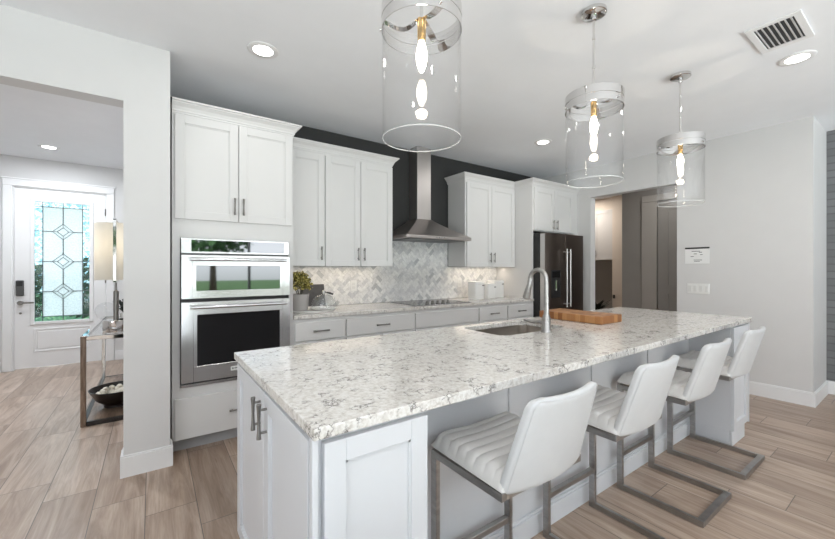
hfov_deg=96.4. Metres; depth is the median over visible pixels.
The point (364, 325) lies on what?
base cabinet
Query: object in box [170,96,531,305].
wall
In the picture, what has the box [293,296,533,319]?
countertop
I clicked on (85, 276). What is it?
shrub
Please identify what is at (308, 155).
upper cabinet
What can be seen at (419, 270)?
tile backsplash
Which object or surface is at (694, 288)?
switch plate
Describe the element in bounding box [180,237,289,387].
wall oven
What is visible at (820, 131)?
wall
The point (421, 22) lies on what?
socket
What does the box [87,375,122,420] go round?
shelf
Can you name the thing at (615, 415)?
bar stool
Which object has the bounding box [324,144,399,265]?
upper cabinet
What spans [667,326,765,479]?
bar stool
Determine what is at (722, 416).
base cabinet
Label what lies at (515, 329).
sink
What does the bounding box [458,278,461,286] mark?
wall outlet
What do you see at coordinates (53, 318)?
ground
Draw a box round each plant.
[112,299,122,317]
[293,271,312,310]
[595,300,611,309]
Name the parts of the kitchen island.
moulding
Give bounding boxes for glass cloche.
[310,290,336,309]
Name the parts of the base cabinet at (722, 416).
moulding, panel, corner post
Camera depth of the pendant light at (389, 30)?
1.40 m
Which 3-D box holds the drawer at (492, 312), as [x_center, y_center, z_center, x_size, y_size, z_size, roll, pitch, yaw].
[0.724,0.858,4.671,0.487,0.884,0.681,0,0,-35]
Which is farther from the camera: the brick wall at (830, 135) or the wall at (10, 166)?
the wall at (10, 166)
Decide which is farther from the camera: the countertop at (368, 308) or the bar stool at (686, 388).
the countertop at (368, 308)
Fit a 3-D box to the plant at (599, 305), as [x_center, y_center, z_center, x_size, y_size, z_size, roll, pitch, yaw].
[3.626,0.943,7.497,0.569,0.713,0.657,0,0,12]
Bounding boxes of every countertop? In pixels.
[234,307,751,440]
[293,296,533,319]
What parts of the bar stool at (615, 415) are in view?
leg, floor rail, seat, leg, seat frame, floor rail, backrest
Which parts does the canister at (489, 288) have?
lid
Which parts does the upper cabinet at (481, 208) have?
door, crown moulding, door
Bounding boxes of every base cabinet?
[237,363,427,538]
[293,316,344,344]
[345,310,414,338]
[414,305,478,330]
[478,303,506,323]
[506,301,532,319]
[689,322,748,445]
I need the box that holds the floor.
[0,359,834,538]
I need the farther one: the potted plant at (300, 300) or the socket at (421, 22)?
the potted plant at (300, 300)
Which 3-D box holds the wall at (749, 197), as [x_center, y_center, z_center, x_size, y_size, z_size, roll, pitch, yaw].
[2.867,-0.070,4.833,0.120,2.740,3.142,0,0,-35]
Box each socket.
[417,17,425,42]
[591,100,596,117]
[678,144,682,154]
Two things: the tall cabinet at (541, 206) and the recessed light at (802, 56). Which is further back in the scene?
the tall cabinet at (541, 206)
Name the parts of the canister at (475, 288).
lid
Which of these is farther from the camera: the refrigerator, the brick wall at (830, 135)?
the refrigerator
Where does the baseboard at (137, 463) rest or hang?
attached to the wall at (40, 53)
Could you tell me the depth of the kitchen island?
1.83 m
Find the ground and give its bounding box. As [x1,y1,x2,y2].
[35,295,88,321]
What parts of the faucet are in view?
lever, spout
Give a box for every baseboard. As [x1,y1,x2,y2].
[115,350,122,359]
[120,445,172,478]
[749,381,812,406]
[813,381,827,407]
[826,380,834,394]
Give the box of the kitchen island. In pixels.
[424,339,689,538]
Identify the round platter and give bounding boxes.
[293,306,334,312]
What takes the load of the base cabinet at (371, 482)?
on the floor
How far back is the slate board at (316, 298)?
3.78 m
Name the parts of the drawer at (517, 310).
door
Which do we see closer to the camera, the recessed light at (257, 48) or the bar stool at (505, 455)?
the bar stool at (505, 455)
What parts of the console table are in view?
leg, frame, leg, frame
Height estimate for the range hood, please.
1.112 m
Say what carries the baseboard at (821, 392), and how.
attached to the wall at (820, 131)
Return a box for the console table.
[80,315,122,426]
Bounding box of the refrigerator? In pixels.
[533,232,582,316]
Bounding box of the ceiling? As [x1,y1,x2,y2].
[0,0,834,199]
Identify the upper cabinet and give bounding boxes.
[293,137,326,265]
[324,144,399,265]
[444,172,514,266]
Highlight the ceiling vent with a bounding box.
[744,9,814,53]
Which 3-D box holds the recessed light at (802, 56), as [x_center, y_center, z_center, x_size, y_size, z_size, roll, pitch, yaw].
[2.590,-1.436,2.549,0.190,0.008,0.190,0,0,-35]
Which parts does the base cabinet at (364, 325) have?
door, door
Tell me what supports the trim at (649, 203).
attached to the wall at (631, 202)
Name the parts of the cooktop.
trim frame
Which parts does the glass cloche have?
dish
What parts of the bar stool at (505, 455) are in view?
leg, seat, leg, seat frame, backrest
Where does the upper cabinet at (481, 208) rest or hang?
attached to the wall at (441, 167)
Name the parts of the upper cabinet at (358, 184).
door, crown moulding, door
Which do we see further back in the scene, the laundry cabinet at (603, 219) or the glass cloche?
the laundry cabinet at (603, 219)
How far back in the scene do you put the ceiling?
2.78 m
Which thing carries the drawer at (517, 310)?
on the floor
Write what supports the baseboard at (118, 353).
attached to the wall at (10, 166)
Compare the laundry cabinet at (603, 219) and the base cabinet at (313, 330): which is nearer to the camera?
the base cabinet at (313, 330)
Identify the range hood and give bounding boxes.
[393,146,470,242]
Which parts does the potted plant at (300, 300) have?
pot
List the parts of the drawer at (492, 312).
drawer, door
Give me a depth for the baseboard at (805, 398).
3.69 m
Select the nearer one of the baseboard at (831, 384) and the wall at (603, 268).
the baseboard at (831, 384)
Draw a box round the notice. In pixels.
[685,247,709,263]
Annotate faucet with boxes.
[523,268,551,332]
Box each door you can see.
[14,187,105,369]
[658,199,676,311]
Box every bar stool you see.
[431,381,597,538]
[543,355,679,538]
[617,338,731,527]
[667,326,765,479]
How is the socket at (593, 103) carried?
attached to the pendant light at (594, 12)
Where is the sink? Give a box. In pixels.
[475,325,541,334]
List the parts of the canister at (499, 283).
lid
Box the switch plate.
[687,283,708,293]
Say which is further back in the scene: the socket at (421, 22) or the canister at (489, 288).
the canister at (489, 288)
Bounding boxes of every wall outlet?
[351,280,356,290]
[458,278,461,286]
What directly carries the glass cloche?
on the round platter
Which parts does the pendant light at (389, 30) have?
stem, bulb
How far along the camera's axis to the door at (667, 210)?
5.65 m
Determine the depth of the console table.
3.20 m
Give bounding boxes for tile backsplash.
[293,241,495,305]
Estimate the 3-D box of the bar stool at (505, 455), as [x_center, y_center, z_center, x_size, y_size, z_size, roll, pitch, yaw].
[0.360,0.841,1.353,0.428,0.918,0.466,0,0,-35]
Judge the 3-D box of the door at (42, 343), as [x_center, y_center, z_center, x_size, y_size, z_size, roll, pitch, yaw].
[-4.776,0.120,5.026,0.907,2.330,0.105,0,0,-35]
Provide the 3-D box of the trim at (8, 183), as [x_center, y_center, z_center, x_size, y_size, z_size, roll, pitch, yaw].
[-4.807,0.068,5.060,1.115,2.465,0.160,0,0,-35]
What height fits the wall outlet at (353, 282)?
0.115 m
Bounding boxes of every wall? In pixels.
[0,4,169,455]
[0,154,122,371]
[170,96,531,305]
[543,116,815,392]
[595,197,611,210]
[595,260,611,308]
[612,195,621,307]
[622,185,676,308]
[816,120,825,389]
[826,130,834,381]
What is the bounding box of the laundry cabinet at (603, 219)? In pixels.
[595,209,611,259]
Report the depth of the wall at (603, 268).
7.98 m
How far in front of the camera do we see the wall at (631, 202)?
6.09 m
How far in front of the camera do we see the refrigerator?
4.90 m
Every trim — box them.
[1,176,114,372]
[642,192,676,309]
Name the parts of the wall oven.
trim, control panel, oven door, oven door, handle, handle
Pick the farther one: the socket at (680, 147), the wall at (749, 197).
the wall at (749, 197)
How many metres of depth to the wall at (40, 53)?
2.37 m
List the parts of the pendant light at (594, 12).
stem, bulb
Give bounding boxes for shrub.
[35,264,41,317]
[69,258,88,318]
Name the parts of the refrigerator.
door, dispenser panel, handle, handle, door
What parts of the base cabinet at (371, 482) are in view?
door, handle, handle, door, corner post, panel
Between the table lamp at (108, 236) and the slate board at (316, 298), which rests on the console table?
the table lamp at (108, 236)
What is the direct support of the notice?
attached to the wall at (749, 197)
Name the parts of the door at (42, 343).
lever handle, raised panel, glass frame, border glass, glass pane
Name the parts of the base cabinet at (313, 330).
door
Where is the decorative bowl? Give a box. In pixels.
[88,381,122,407]
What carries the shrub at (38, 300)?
on the ground
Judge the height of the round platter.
0.021 m
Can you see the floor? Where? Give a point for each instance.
(60, 478)
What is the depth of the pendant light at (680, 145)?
2.76 m
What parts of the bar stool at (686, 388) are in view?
leg, leg, seat, floor rail, seat frame, floor rail, backrest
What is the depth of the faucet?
2.27 m
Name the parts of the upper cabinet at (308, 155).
crown moulding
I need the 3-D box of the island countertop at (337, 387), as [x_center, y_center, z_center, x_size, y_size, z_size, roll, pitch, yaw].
[0.898,0.400,2.336,3.554,0.031,1.022,0,0,-35]
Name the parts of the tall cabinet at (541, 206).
door, crown moulding, door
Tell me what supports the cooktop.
in the countertop at (368, 308)
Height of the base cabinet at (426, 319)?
0.884 m
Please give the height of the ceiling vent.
0.010 m
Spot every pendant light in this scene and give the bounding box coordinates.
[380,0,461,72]
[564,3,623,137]
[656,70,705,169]
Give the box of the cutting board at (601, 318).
[540,308,621,324]
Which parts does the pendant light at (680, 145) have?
stem, bulb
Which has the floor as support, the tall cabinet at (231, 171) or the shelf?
the tall cabinet at (231, 171)
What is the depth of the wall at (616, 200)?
7.34 m
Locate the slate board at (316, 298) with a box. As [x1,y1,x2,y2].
[301,284,325,306]
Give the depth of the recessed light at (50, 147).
4.41 m
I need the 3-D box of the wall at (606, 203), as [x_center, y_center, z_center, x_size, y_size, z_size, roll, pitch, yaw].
[3.576,-1.323,8.249,0.328,0.235,1.675,0,0,-35]
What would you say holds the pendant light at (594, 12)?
hanging from the ceiling
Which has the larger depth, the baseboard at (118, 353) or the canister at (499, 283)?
the baseboard at (118, 353)
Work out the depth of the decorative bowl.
3.36 m
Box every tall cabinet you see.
[170,97,301,451]
[496,177,580,315]
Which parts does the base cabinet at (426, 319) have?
door, door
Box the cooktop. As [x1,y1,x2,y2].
[390,299,470,305]
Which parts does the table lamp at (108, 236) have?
lamp shade, stem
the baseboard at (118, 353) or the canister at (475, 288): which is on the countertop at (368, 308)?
the canister at (475, 288)
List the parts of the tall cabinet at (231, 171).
drawer, door, handle, crown moulding, handle, door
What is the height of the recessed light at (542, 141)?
0.008 m
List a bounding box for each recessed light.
[37,144,59,149]
[247,41,277,58]
[534,139,551,144]
[778,50,816,65]
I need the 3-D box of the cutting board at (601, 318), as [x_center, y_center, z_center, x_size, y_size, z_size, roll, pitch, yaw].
[1.228,0.356,2.843,0.275,0.056,0.508,0,0,-35]
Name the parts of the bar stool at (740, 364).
leg, leg, seat, seat frame, floor rail, floor rail, backrest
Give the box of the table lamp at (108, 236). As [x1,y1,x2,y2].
[94,218,122,332]
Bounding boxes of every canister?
[468,281,483,299]
[484,283,495,298]
[487,280,503,297]

